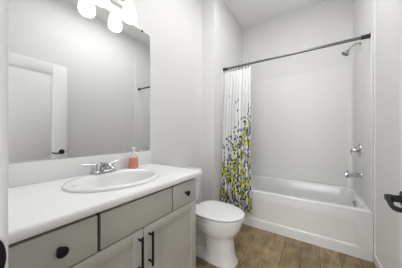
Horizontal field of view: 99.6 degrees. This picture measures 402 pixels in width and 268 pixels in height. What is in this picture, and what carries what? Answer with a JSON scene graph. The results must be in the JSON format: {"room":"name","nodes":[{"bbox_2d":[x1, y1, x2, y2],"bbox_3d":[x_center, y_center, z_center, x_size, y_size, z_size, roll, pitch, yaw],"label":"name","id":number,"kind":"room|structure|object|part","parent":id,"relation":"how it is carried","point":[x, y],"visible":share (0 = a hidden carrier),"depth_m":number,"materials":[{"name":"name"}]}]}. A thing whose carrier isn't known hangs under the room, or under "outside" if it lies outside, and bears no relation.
{"room":"bathroom","nodes":[
{"label":"bathroom","id":0,"kind":"room"},
{"bbox_2d":[10,0,201,203],"bbox_3d":[-0.576,-0.390,1.480,0.100,3.040,1.970,0,0,33],"label":"wall","id":1,"kind":"structure","parent":0,"point":[173,27],"depth_m":1.83,"materials":[{"name":"white paint"}]},
{"bbox_2d":[8,0,149,163],"bbox_3d":[-0.732,-0.385,1.143,0.008,1.050,0.974,0,0,33],"label":"wall mirror","id":2,"kind":"object","parent":1,"relation":"attached to","point":[79,73],"visible":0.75,"depth_m":1.06,"materials":[{"name":"white mirror"}]},
{"bbox_2d":[8,151,150,187],"bbox_3d":[-0.728,0.200,1.139,0.018,0.116,0.979,0,0,33],"label":"backsplash","id":3,"kind":"structure","parent":1,"relation":"attached to","point":[27,173],"depth_m":0.99,"materials":[{"name":"white stone"}]},
{"bbox_2d":[92,0,136,23],"bbox_3d":[-0.663,-0.967,1.116,0.152,0.217,0.533,0,0,33],"label":"vanity light","id":4,"kind":"object","parent":1,"relation":"attached to","point":[128,14],"visible":1,"depth_m":1.24,"materials":[{"name":"white glass"}]},
{"bbox_3d":[-0.648,-0.925,1.097,0.106,0.135,0.106,0,0,33],"label":"lamp shade","id":5,"kind":"part","parent":4,"relation":"part of","materials":[{"name":"white glass"}]},
{"bbox_3d":[-0.714,-1.030,1.158,0.022,0.090,0.520,0,0,33],"label":"plate","id":6,"kind":"part","parent":4,"relation":"part of","materials":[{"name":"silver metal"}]},
{"bbox_3d":[-0.535,-0.925,1.268,0.106,0.135,0.106,0,0,33],"label":"lamp shade","id":7,"kind":"part","parent":4,"relation":"part of","materials":[{"name":"white glass"}]},
{"bbox_2d":[202,0,242,201],"bbox_3d":[0.370,-0.390,2.743,0.292,3.040,1.180,0,0,33],"label":"wall","id":8,"kind":"structure","parent":0,"point":[222,34],"depth_m":2.25,"materials":[{"name":"white paint"}]},
{"bbox_2d":[224,0,324,28],"bbox_3d":[0.516,-1.935,1.477,1.960,0.050,3.165,0,0,33],"label":"ceiling","id":9,"kind":"structure","parent":0,"point":[248,13],"depth_m":2.56,"materials":[{"name":"white paint"}]},
{"bbox_2d":[196,224,375,267],"bbox_3d":[0.095,1.155,0.835,1.960,0.050,4.700,0,0,33],"label":"floor","id":10,"kind":"structure","parent":0,"point":[255,247],"depth_m":1.60,"materials":[{"name":"brown wood"}]},
{"bbox_2d":[8,178,195,267],"bbox_3d":[-0.497,0.713,0.965,0.592,0.834,0.890,0,0,33],"label":"vanity cabinet","id":11,"kind":"object","parent":10,"relation":"on","point":[157,229],"visible":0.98,"depth_m":0.76,"materials":[{"name":"grey paint"}]},
{"bbox_3d":[-0.466,0.376,0.556,0.020,0.140,0.232,0,0,33],"label":"drawer","id":12,"kind":"part","parent":11,"relation":"part of","materials":[{"name":"grey paint"}]},
{"bbox_3d":[-0.445,0.372,0.542,0.031,0.034,0.034,0,0,33],"label":"knob","id":13,"kind":"part","parent":11,"relation":"part of","materials":[{"name":"black metal"}]},
{"bbox_2d":[8,151,202,244],"bbox_3d":[-0.496,0.218,0.986,0.573,0.152,0.979,0,0,33],"label":"countertop","id":14,"kind":"structure","parent":11,"relation":"on","point":[38,203],"depth_m":0.78,"materials":[{"name":"white stone"}]},
{"bbox_2d":[81,159,120,174],"bbox_3d":[-0.637,0.206,1.102,0.184,0.072,0.184,0,0,-12],"label":"faucet","id":15,"kind":"object","parent":14,"relation":"on","point":[103,168],"visible":1,"depth_m":1.06,"materials":[{"name":"silver metal"}]},
{"bbox_3d":[-0.676,0.202,1.038,0.048,0.060,0.092,0,0,33],"label":"handle","id":16,"kind":"part","parent":15,"relation":"part of","materials":[{"name":"silver metal"}]},
{"bbox_3d":[-0.634,0.234,1.101,0.056,0.016,0.164,0,0,33],"label":"plate","id":17,"kind":"part","parent":15,"relation":"part of","materials":[{"name":"silver metal"}]},
{"bbox_3d":[-0.593,0.201,1.075,0.145,0.062,0.046,0,0,33],"label":"spout","id":18,"kind":"part","parent":15,"relation":"part of","materials":[{"name":"silver metal"}]},
{"bbox_2d":[62,168,158,212],"bbox_3d":[-0.490,0.327,0.996,0.434,0.172,0.514,0,0,33],"label":"sink","id":19,"kind":"object","parent":14,"relation":"in","point":[119,179],"visible":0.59,"depth_m":1.03,"materials":[{"name":"white ceramic"}]},
{"bbox_2d":[128,147,138,168],"bbox_3d":[-0.524,0.177,1.323,0.054,0.160,0.076,0,0,33],"label":"soap dispenser","id":20,"kind":"object","parent":14,"relation":"on","point":[133,158],"visible":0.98,"depth_m":1.30,"materials":[{"name":"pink plastic"}]},
{"bbox_2d":[128,154,138,168],"bbox_3d":[-0.526,0.200,1.325,0.048,0.116,0.076,0,0,33],"label":"bottle","id":21,"kind":"object","parent":20,"relation":"attached to","point":[133,158],"depth_m":1.30,"materials":[{"name":"pink plastic"}]},
{"bbox_3d":[-0.409,0.739,0.644,0.020,0.573,0.440,0,0,33],"label":"door","id":22,"kind":"part","parent":11,"relation":"part of","materials":[{"name":"grey paint"}]},
{"bbox_3d":[-0.279,0.558,0.790,0.036,0.166,0.012,0,0,33],"label":"pull handle","id":23,"kind":"part","parent":11,"relation":"part of","materials":[{"name":"black metal"}]},
{"bbox_3d":[-0.246,0.558,0.840,0.036,0.166,0.012,0,0,33],"label":"pull handle","id":24,"kind":"part","parent":11,"relation":"part of","materials":[{"name":"black metal"}]},
{"bbox_3d":[-0.165,0.739,1.015,0.020,0.573,0.438,0,0,33],"label":"door","id":25,"kind":"part","parent":11,"relation":"part of","materials":[{"name":"grey paint"}]},
{"bbox_3d":[-0.108,0.376,1.101,0.020,0.140,0.230,0,0,33],"label":"drawer","id":26,"kind":"part","parent":11,"relation":"part of","materials":[{"name":"grey paint"}]},
{"bbox_2d":[184,167,244,267],"bbox_3d":[0.052,0.750,1.647,0.747,0.759,0.390,0,0,33],"label":"toilet","id":27,"kind":"object","parent":10,"relation":"on","point":[217,222],"visible":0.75,"depth_m":1.47,"materials":[{"name":"white ceramic"}]},
{"bbox_3d":[-0.173,0.389,1.795,0.209,0.036,0.390,0,0,33],"label":"tank lid","id":28,"kind":"part","parent":27,"relation":"part of","materials":[{"name":"white ceramic"}]},
{"bbox_3d":[-0.174,0.570,1.796,0.191,0.324,0.370,0,0,33],"label":"tank","id":29,"kind":"part","parent":27,"relation":"part of","materials":[{"name":"white ceramic"}]},
{"bbox_3d":[0.172,0.726,1.568,0.455,0.015,0.376,0,0,33],"label":"seat","id":30,"kind":"part","parent":27,"relation":"part of","materials":[{"name":"white plastic"}]},
{"bbox_3d":[0.169,0.697,1.570,0.467,0.020,0.380,0,0,33],"label":"lid","id":31,"kind":"part","parent":27,"relation":"part of","materials":[{"name":"white plastic"}]},
{"bbox_2d":[221,174,372,261],"bbox_3d":[1.145,0.908,2.288,1.500,0.443,0.885,0,0,33],"label":"bathtub","id":32,"kind":"object","parent":10,"relation":"on","point":[328,216],"visible":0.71,"depth_m":1.84,"materials":[{"name":"white ceramic"}]},
{"bbox_2d":[243,0,353,185],"bbox_3d":[1.417,-0.390,2.701,1.504,3.040,0.100,0,0,33],"label":"wall","id":33,"kind":"structure","parent":0,"point":[325,22],"depth_m":2.57,"materials":[{"name":"white paint"}]},
{"bbox_2d":[222,32,372,210],"bbox_3d":[1.153,-0.119,2.299,1.503,1.611,0.860,0,0,33],"label":"shower surround","id":34,"kind":"object","parent":33,"relation":"attached to","point":[305,126],"visible":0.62,"depth_m":2.43,"materials":[{"name":"white plastic"}]},
{"bbox_3d":[0.526,-0.119,2.705,0.010,1.611,0.851,0,0,33],"label":"panel","id":35,"kind":"part","parent":34,"relation":"part of","materials":[{"name":"white plastic"}]},
{"bbox_2d":[223,32,371,70],"bbox_3d":[0.936,-0.913,1.969,1.503,0.052,0.052,0,0,33],"label":"curtain rod","id":36,"kind":"object","parent":34,"relation":"attached to","point":[366,36],"visible":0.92,"depth_m":1.80,"materials":[{"name":"grey metal"}]},
{"bbox_3d":[1.386,-0.119,2.654,1.502,1.611,0.009,0,0,33],"label":"panel","id":37,"kind":"part","parent":34,"relation":"part of","materials":[{"name":"white plastic"}]},
{"bbox_2d":[344,170,361,178],"bbox_3d":[1.682,0.436,1.886,0.147,0.079,0.068,0,0,33],"label":"tub spout","id":38,"kind":"object","parent":34,"relation":"attached to","point":[347,174],"visible":1,"depth_m":1.87,"materials":[{"name":"silver metal"}]},
{"bbox_3d":[1.680,0.446,1.887,0.143,0.060,0.052,0,0,33],"label":"spout","id":39,"kind":"part","parent":38,"relation":"part of","materials":[{"name":"silver metal"}]},
{"bbox_2d":[350,143,360,156],"bbox_3d":[1.751,0.170,1.936,0.085,0.160,0.160,0,0,33],"label":"shower valve","id":40,"kind":"object","parent":34,"relation":"attached to","point":[358,149],"visible":1,"depth_m":1.91,"materials":[{"name":"silver metal"}]},
{"bbox_3d":[1.747,0.183,1.939,0.075,0.079,0.054,0,0,33],"label":"lever handle","id":41,"kind":"part","parent":40,"relation":"part of","materials":[{"name":"silver metal"}]},
{"bbox_3d":[1.774,-0.119,1.885,0.010,1.611,0.851,0,0,33],"label":"panel","id":42,"kind":"part","parent":34,"relation":"part of","materials":[{"name":"white plastic"}]},
{"bbox_2d":[354,0,398,267],"bbox_3d":[1.254,-0.390,0.983,0.111,3.040,3.150,0,0,33],"label":"wall","id":43,"kind":"structure","parent":0,"point":[387,11],"depth_m":1.31,"materials":[{"name":"white paint"}]},
{"bbox_2d":[342,40,360,55],"bbox_3d":[1.723,-0.991,1.951,0.168,0.143,0.080,0,0,33],"label":"sprayer","id":44,"kind":"object","parent":43,"relation":"attached to","point":[346,52],"visible":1,"depth_m":1.95,"materials":[{"name":"silver metal"}]},
{"bbox_2d":[374,254,382,267],"bbox_3d":[0.976,1.087,0.653,0.013,0.085,2.014,0,0,33],"label":"baseboard","id":45,"kind":"structure","parent":43,"relation":"attached to","point":[377,263],"depth_m":1.43,"materials":[{"name":"white paint"}]},
{"bbox_3d":[-0.329,-0.390,0.210,1.707,3.040,0.120,0,0,33],"label":"wall","id":46,"kind":"structure","parent":0,"visible":0},
{"bbox_2d":[0,0,7,267],"bbox_3d":[-0.089,0.075,0.064,0.952,2.110,0.139,0,0,33],"label":"trim","id":47,"kind":"structure","parent":46,"relation":"attached to","point":[3,3],"depth_m":0.34,"materials":[{"name":"white paint"}]},
{"bbox_3d":[-0.404,0.244,0.328,0.004,0.080,0.037,0,0,33],"label":"strike plate","id":48,"kind":"part","parent":47,"relation":"part of","materials":[{"name":"black metal"}]},
{"bbox_2d":[384,0,401,267],"bbox_3d":[0.511,0.111,0.267,0.142,2.022,0.842,0,0,33],"label":"door","id":49,"kind":"structure","parent":46,"relation":"in","point":[390,199],"depth_m":0.61,"materials":[{"name":"white paint"}]},
{"bbox_3d":[0.643,0.218,0.547,0.054,0.062,0.147,0,0,33],"label":"lever","id":50,"kind":"part","parent":49,"relation":"part of","materials":[{"name":"black metal"}]},
{"bbox_3d":[0.407,-0.905,2.316,0.010,0.069,0.044,0,0,33],"label":"curtain ring","id":51,"kind":"object","parent":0,"visible":0},
{"bbox_2d":[222,67,251,213],"bbox_3d":[0.468,0.040,2.201,0.418,1.810,0.157,0,0,33],"label":"shower curtain","id":52,"kind":"object","parent":51,"relation":"hanging from","point":[236,154],"visible":0.96,"depth_m":2.19,"materials":[{"name":"fabric"}]}
]}

